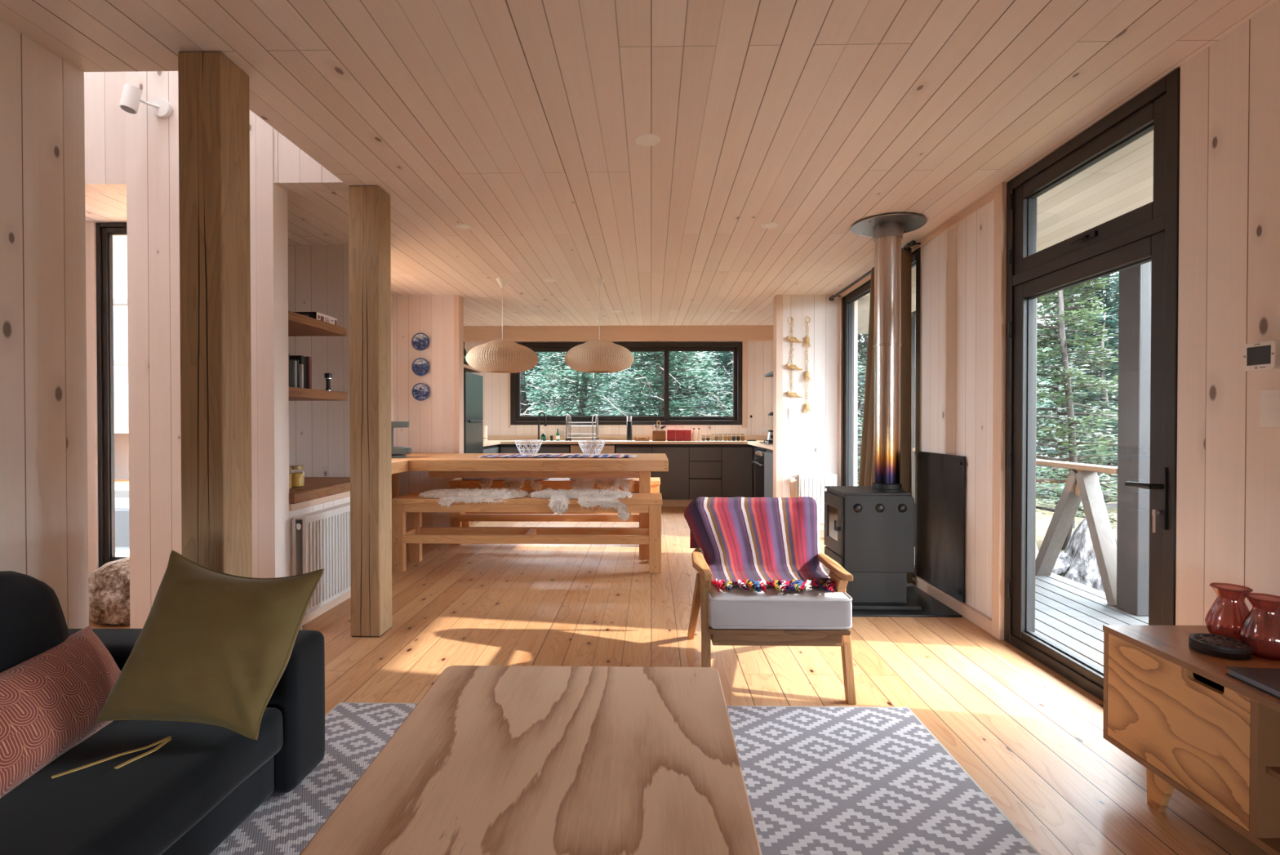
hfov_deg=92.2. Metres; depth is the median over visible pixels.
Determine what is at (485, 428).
canister
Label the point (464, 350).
bottle
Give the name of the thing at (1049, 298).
tree
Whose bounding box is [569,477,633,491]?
sheepskin
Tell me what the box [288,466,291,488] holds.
jar
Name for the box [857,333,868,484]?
tree
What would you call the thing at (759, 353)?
wall
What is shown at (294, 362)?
book
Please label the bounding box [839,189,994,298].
trim
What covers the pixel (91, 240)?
wall
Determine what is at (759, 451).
oven
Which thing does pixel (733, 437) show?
spice jar
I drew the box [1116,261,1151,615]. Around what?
porch post
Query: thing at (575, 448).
base cabinet
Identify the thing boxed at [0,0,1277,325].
ceiling
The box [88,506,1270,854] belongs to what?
floor
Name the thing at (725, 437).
spice jar
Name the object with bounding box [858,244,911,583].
curtain
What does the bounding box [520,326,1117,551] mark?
ground
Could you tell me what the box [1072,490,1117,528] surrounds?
fence
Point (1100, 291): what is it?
tree
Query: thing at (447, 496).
sheepskin
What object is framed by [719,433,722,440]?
spice jar
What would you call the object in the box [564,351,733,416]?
tree
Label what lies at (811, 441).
wall
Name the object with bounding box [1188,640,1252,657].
coaster
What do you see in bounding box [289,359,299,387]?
book
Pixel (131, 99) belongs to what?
wall spotlight
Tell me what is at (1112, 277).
tree
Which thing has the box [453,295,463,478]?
trim
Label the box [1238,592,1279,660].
glass vase
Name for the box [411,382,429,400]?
wall plate
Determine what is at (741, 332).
ceiling beam
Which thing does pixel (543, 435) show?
soap bottle
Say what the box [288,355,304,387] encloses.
book
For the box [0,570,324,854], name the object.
sofa
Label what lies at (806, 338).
garland
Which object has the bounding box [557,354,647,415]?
tree
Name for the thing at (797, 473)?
grille
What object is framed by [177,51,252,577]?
timber post
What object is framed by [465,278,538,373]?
pendant lamp
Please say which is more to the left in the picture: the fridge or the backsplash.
the fridge
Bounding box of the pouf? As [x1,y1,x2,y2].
[88,556,129,625]
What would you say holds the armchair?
on the floor at (1028, 735)
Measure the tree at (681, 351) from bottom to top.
8.857 m
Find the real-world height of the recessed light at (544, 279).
0.007 m
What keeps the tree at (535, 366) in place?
on the ground
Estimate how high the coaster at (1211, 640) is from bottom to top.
0.008 m
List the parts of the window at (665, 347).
sash, sash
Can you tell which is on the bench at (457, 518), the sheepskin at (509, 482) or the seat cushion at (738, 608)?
the sheepskin at (509, 482)
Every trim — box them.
[288,490,350,511]
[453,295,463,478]
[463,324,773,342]
[508,341,746,427]
[773,294,782,497]
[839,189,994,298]
[839,297,854,485]
[991,182,1007,639]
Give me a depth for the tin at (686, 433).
8.44 m
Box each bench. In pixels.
[391,492,662,573]
[448,477,660,544]
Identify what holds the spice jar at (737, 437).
on the countertop at (489, 442)
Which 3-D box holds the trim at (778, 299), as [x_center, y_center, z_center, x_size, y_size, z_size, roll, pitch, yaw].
[1.379,-0.110,6.159,0.066,2.400,0.142,0,1,1]
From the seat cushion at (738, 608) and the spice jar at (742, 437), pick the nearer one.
the seat cushion at (738, 608)
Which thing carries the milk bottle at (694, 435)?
on the countertop at (489, 442)
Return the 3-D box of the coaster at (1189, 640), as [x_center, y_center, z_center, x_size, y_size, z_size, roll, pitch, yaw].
[1.662,0.623,1.766,0.132,0.008,0.132,0,1,1]
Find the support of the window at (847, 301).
in the wall at (1228, 473)
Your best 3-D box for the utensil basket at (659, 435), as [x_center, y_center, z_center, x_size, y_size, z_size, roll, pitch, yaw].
[0.262,0.043,8.492,0.180,0.282,0.150,0,1,1]
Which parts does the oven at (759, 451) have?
handle, door, control panel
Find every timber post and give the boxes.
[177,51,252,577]
[348,185,391,636]
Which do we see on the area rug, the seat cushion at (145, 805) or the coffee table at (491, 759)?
the coffee table at (491, 759)
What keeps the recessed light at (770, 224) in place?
in the ceiling
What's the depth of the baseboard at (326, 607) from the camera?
3.72 m
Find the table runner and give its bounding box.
[477,453,636,457]
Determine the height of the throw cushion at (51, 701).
0.254 m
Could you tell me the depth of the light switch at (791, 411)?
6.08 m
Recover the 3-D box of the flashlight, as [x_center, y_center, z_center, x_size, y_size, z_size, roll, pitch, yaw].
[-2.028,-0.293,4.005,0.045,0.118,0.044,0,1,1]
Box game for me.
[293,311,337,324]
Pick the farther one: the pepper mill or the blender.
the pepper mill
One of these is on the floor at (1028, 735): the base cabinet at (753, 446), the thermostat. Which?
the base cabinet at (753, 446)
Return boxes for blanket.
[684,496,835,592]
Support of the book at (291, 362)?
on the wall shelf at (295, 393)
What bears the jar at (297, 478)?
on the countertop at (314, 487)
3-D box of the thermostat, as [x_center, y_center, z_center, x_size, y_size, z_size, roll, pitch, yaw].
[1.879,-0.215,1.857,0.030,0.086,0.099,0,1,1]
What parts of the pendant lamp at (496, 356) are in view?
lamp shade, cord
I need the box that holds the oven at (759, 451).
[751,446,766,497]
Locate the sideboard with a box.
[1102,624,1279,854]
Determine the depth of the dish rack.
8.49 m
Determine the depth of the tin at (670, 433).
8.44 m
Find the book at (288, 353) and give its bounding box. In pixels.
[288,353,289,386]
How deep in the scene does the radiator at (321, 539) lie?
3.56 m
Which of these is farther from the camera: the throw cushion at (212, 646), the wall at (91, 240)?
the wall at (91, 240)
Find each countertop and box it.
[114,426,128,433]
[288,476,350,503]
[391,452,453,497]
[483,440,773,449]
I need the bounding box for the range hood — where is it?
[764,370,773,377]
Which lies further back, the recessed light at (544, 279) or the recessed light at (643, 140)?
the recessed light at (544, 279)
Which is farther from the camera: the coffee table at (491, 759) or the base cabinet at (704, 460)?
the base cabinet at (704, 460)
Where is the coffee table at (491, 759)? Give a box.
[299,665,762,854]
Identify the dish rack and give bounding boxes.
[563,413,599,440]
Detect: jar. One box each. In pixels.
[288,464,304,487]
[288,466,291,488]
[711,433,714,440]
[715,433,718,440]
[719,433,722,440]
[723,433,727,440]
[727,433,731,440]
[732,433,735,440]
[736,433,739,440]
[741,433,744,440]
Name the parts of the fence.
post, rail, rail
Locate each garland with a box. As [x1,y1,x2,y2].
[784,316,802,397]
[803,315,811,413]
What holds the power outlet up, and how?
attached to the wall at (759, 353)
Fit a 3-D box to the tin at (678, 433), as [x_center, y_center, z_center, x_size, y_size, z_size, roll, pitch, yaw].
[0.542,0.108,8.493,0.104,0.154,0.112,0,1,1]
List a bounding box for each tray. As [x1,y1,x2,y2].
[391,421,408,427]
[391,446,411,453]
[635,436,648,440]
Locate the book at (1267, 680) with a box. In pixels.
[1226,666,1279,698]
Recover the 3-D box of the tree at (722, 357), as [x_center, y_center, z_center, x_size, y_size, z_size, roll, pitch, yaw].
[2.718,-2.026,17.288,4.890,7.750,4.586,1,1,44]
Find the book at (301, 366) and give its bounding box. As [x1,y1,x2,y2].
[299,364,303,387]
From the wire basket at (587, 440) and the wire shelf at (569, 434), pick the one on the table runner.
the wire basket at (587, 440)
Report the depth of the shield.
3.90 m
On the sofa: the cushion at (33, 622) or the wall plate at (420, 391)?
the cushion at (33, 622)
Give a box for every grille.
[293,502,350,519]
[797,473,834,475]
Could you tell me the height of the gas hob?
0.040 m
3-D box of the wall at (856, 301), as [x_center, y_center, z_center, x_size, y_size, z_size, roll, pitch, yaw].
[2.153,-0.224,7.585,0.130,2.600,2.750,0,1,1]
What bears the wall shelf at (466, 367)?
attached to the wall
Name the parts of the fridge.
handle, door, door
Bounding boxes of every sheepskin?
[416,487,528,506]
[461,477,549,491]
[528,487,632,520]
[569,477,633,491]
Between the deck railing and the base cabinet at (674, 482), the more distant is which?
the base cabinet at (674, 482)
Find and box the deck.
[914,546,1148,669]
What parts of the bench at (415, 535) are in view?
leg, leg, seat, leg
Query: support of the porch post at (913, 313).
on the deck
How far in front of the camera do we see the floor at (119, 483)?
8.83 m
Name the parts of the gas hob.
hob plate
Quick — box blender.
[766,412,773,441]
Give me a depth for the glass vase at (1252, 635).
1.83 m
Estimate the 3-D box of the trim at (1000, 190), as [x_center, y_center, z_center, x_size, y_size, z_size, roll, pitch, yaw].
[1.970,-0.082,3.263,0.160,2.400,0.073,0,1,1]
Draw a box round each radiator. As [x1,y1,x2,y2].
[292,502,351,629]
[789,470,836,523]
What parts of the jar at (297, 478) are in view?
lid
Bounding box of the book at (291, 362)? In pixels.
[289,360,292,386]
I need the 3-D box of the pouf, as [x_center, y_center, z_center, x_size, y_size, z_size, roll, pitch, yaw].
[-2.956,0.939,3.632,0.541,0.350,0.433,0,1,1]
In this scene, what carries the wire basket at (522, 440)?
on the table runner
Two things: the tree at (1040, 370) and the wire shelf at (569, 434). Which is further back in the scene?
the tree at (1040, 370)
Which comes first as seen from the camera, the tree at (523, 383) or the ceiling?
the ceiling
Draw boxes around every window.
[95,222,129,567]
[113,298,128,497]
[510,342,742,424]
[840,246,920,584]
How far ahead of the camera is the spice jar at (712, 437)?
8.47 m
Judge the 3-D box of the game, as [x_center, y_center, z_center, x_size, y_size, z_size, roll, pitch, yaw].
[-2.139,-0.689,3.960,0.259,0.064,0.256,0,1,1]
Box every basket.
[513,439,542,455]
[577,439,605,455]
[652,420,665,440]
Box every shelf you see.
[288,310,346,336]
[288,386,346,400]
[463,364,483,372]
[567,422,597,426]
[567,433,597,438]
[1266,766,1279,779]
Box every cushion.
[0,570,69,672]
[0,625,120,798]
[0,706,283,854]
[51,550,324,777]
[707,582,852,629]
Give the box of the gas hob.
[760,440,773,444]
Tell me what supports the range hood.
attached to the wall at (856, 301)
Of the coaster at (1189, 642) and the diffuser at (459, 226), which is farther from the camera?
the diffuser at (459, 226)
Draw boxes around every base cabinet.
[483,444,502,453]
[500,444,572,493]
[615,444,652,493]
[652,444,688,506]
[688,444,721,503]
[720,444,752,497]
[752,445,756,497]
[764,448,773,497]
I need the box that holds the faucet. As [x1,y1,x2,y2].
[537,411,546,439]
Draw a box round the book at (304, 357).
[303,356,306,388]
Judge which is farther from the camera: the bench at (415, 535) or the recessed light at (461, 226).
the bench at (415, 535)
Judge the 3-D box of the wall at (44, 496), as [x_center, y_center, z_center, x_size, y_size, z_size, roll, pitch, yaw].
[-2.094,-0.051,0.077,0.130,2.400,4.280,0,1,1]
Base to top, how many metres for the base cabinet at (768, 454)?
0.832 m
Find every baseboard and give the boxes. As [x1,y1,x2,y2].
[302,590,351,625]
[819,529,824,537]
[915,576,991,634]
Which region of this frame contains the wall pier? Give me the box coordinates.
[84,71,348,628]
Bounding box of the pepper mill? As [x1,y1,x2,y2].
[626,416,631,440]
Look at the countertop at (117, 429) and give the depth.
8.84 m
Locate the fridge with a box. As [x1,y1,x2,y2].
[463,371,483,453]
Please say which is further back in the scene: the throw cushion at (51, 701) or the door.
the door
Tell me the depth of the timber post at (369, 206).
3.27 m
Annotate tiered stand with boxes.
[391,421,411,457]
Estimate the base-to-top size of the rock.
0.880 m
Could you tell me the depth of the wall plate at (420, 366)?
6.11 m
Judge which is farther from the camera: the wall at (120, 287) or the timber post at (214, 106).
the wall at (120, 287)
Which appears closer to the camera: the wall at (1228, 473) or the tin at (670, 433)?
the wall at (1228, 473)
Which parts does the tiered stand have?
stem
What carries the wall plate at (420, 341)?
attached to the wall at (431, 428)
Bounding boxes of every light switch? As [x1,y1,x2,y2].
[788,408,795,419]
[1259,388,1279,427]
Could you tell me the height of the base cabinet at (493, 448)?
0.832 m
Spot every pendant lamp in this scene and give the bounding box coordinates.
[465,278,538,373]
[564,277,634,373]
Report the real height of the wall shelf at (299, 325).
0.052 m
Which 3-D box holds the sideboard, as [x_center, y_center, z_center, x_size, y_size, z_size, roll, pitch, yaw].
[1.676,0.893,1.189,0.376,0.490,1.620,0,1,1]
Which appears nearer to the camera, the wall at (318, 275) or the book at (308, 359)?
the book at (308, 359)
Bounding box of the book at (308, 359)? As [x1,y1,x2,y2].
[303,355,311,388]
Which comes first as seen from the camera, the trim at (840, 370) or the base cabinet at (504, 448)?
the trim at (840, 370)
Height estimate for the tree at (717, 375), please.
9.975 m
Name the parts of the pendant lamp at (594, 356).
lamp shade, cord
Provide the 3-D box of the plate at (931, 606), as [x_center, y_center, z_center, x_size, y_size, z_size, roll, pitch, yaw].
[1.481,1.105,3.975,0.838,0.012,0.700,0,1,1]
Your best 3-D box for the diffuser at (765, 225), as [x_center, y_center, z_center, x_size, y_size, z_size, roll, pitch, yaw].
[0.829,-1.286,3.923,0.080,0.004,0.080,0,1,1]
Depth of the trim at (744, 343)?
8.81 m
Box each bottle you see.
[463,342,466,364]
[541,429,546,440]
[555,428,559,440]
[691,427,696,440]
[696,427,701,440]
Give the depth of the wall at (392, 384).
6.11 m
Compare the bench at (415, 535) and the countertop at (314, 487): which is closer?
the countertop at (314, 487)
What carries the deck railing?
on the deck
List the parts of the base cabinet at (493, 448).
door, door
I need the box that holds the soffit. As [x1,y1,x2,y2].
[857,130,1153,333]
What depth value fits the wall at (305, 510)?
3.55 m
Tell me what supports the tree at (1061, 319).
on the ground
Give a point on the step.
(122, 514)
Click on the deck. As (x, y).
(1071, 614)
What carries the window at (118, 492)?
in the wall at (120, 287)
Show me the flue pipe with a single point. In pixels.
(886, 231)
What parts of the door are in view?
transom handle, sash, sash, handle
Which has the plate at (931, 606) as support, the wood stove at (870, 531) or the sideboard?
the wood stove at (870, 531)
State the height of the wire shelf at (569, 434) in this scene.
0.059 m
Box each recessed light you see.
[454,223,473,230]
[542,278,555,281]
[634,133,660,146]
[760,222,779,228]
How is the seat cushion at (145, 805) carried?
on the sofa
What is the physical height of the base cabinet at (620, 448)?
0.832 m
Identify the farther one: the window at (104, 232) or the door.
the window at (104, 232)
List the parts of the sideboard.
leg, panel, flap door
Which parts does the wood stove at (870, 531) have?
door glass, door, ash drawer, door handle, plate, plate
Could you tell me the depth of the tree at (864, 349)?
18.04 m
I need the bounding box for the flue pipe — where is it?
[850,213,927,484]
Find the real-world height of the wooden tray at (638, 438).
0.055 m
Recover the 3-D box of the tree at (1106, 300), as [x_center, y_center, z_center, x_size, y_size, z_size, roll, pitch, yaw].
[9.557,-1.502,13.438,3.930,6.643,4.191,0,1,-6]
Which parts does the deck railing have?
rail, stub post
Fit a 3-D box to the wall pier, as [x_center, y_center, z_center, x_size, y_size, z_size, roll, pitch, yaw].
[-3.095,-1.182,3.310,3.090,4.600,0.130,0,1,1]
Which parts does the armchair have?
leg, armrest, leg, seat frame, rail, armrest, leg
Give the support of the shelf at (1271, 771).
attached to the sideboard
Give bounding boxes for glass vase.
[1204,582,1257,643]
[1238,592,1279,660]
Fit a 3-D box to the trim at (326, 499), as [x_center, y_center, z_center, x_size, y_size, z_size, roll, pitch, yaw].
[-1.963,0.434,3.876,0.135,0.037,1.010,0,1,1]
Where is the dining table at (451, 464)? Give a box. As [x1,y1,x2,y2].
[408,453,668,559]
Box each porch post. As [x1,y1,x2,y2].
[911,311,915,502]
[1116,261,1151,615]
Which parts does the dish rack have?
frame, frame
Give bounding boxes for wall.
[0,20,88,628]
[85,221,98,577]
[113,278,129,552]
[113,305,128,479]
[288,244,350,476]
[288,496,350,576]
[391,294,393,421]
[392,295,454,527]
[464,341,773,435]
[782,294,839,529]
[853,299,857,485]
[920,0,1279,646]
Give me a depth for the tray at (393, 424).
5.25 m
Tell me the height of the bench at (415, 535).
0.560 m
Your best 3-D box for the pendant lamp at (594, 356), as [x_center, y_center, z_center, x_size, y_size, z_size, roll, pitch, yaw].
[-0.358,-0.896,5.419,0.613,0.814,0.613,0,1,14]
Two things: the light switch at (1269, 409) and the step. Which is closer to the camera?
the light switch at (1269, 409)
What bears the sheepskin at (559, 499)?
on the bench at (415, 535)
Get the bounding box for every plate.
[411,332,429,350]
[411,357,429,375]
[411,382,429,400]
[852,583,962,617]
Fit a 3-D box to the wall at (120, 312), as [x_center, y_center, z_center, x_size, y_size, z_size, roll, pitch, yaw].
[-6.177,-0.543,9.559,6.300,2.800,0.100,0,1,1]
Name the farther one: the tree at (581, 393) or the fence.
the tree at (581, 393)
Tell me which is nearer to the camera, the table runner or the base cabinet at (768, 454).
the table runner
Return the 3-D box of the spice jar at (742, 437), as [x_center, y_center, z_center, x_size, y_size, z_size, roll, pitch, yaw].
[1.414,0.135,8.477,0.051,0.100,0.051,0,1,1]
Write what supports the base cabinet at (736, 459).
on the floor at (1028, 735)
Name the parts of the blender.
motor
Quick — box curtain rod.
[829,240,920,301]
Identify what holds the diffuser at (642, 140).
attached to the recessed light at (643, 140)
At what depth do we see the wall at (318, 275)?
4.38 m
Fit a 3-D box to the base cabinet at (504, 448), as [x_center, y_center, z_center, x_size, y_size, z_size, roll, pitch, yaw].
[-1.414,0.650,8.599,0.940,0.832,0.590,0,1,1]
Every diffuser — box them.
[457,225,470,228]
[639,137,655,144]
[764,224,776,227]
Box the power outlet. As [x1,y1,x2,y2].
[761,426,769,431]
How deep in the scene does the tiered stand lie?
5.27 m
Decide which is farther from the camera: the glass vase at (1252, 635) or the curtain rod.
the curtain rod
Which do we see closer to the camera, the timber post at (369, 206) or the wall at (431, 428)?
the timber post at (369, 206)
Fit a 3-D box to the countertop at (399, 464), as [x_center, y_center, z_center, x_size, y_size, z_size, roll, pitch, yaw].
[-2.160,0.678,5.307,0.612,0.840,1.610,0,1,1]
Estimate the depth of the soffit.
3.50 m
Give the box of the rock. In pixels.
[1051,517,1116,591]
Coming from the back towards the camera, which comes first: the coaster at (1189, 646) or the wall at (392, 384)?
the wall at (392, 384)
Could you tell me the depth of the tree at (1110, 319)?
10.73 m
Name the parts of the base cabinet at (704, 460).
drawer, drawer, drawer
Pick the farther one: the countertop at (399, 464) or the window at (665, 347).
the window at (665, 347)
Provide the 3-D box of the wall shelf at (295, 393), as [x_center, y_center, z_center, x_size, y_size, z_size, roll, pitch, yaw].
[-2.252,-0.203,3.736,0.599,0.056,0.728,0,1,1]
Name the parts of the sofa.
arm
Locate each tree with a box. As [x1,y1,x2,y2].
[520,351,578,415]
[520,365,542,415]
[524,351,638,415]
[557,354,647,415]
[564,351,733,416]
[596,351,725,416]
[679,351,733,416]
[691,351,733,415]
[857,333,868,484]
[857,349,866,462]
[1035,272,1119,493]
[1035,277,1118,549]
[1035,307,1118,502]
[1035,369,1058,456]
[1036,290,1103,458]
[1036,297,1069,380]
[1048,271,1119,466]
[1076,277,1117,466]
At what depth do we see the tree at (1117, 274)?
17.45 m
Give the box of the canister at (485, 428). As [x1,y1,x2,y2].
[483,426,487,440]
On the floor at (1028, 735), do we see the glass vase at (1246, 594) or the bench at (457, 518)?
the bench at (457, 518)
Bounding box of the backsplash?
[487,435,767,439]
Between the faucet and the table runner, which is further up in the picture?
the faucet
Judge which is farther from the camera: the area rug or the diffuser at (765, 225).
the diffuser at (765, 225)
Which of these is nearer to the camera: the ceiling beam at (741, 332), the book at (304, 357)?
the book at (304, 357)
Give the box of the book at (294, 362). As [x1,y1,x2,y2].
[289,360,297,386]
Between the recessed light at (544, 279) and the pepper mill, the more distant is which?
the pepper mill
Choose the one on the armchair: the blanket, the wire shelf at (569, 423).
the blanket
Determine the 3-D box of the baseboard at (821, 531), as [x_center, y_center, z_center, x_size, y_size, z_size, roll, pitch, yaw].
[1.691,1.053,6.091,0.560,0.075,0.020,0,1,1]
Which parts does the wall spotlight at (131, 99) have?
arm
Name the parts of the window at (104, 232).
sash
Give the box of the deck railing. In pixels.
[912,448,1117,605]
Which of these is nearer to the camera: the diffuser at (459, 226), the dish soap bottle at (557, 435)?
the diffuser at (459, 226)
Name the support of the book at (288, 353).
on the wall shelf at (295, 393)
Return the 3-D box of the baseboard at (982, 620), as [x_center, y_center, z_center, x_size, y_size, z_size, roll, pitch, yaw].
[1.917,1.075,3.794,0.025,0.075,0.965,0,1,1]
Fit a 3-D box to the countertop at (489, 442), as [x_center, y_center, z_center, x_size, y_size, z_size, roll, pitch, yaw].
[-0.247,0.212,7.591,4.660,0.037,2.565,0,1,1]
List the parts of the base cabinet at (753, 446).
door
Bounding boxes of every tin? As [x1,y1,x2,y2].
[666,429,675,440]
[675,429,683,440]
[683,429,691,440]
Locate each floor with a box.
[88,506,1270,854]
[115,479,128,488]
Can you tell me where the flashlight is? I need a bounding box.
[324,373,332,391]
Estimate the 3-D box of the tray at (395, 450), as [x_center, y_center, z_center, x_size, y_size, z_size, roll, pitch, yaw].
[-2.153,0.200,5.342,0.324,0.052,0.324,0,1,1]
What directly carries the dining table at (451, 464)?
on the floor at (1028, 735)
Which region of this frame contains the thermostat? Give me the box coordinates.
[1243,340,1279,371]
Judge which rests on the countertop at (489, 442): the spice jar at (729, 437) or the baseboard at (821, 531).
the spice jar at (729, 437)
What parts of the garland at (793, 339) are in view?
ring chain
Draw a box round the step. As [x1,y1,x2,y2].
[115,507,129,546]
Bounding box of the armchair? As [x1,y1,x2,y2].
[687,546,856,704]
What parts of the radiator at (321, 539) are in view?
panel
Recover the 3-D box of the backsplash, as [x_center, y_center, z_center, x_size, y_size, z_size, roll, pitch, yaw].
[-0.224,0.147,8.866,4.660,0.068,0.014,0,1,1]
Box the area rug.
[209,702,1041,854]
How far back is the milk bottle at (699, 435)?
8.47 m
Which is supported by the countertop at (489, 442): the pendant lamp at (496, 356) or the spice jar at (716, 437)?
the spice jar at (716, 437)
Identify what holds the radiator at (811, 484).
attached to the wall at (811, 441)
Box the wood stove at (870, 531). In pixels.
[824,482,921,609]
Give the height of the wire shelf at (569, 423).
0.059 m
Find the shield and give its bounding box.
[916,450,965,602]
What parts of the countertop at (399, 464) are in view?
support panel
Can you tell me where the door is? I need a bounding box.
[1004,67,1180,701]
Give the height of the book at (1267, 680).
0.022 m
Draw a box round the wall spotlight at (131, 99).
[119,84,172,118]
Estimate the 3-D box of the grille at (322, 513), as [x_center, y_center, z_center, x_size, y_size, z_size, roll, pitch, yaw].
[-1.869,0.494,3.857,0.053,0.012,0.957,0,1,1]
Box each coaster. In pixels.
[1188,632,1252,651]
[1188,638,1252,653]
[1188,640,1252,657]
[1188,643,1252,659]
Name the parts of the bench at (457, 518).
leg, leg, seat, leg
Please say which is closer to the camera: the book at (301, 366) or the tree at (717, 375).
the book at (301, 366)
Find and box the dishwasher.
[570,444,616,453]

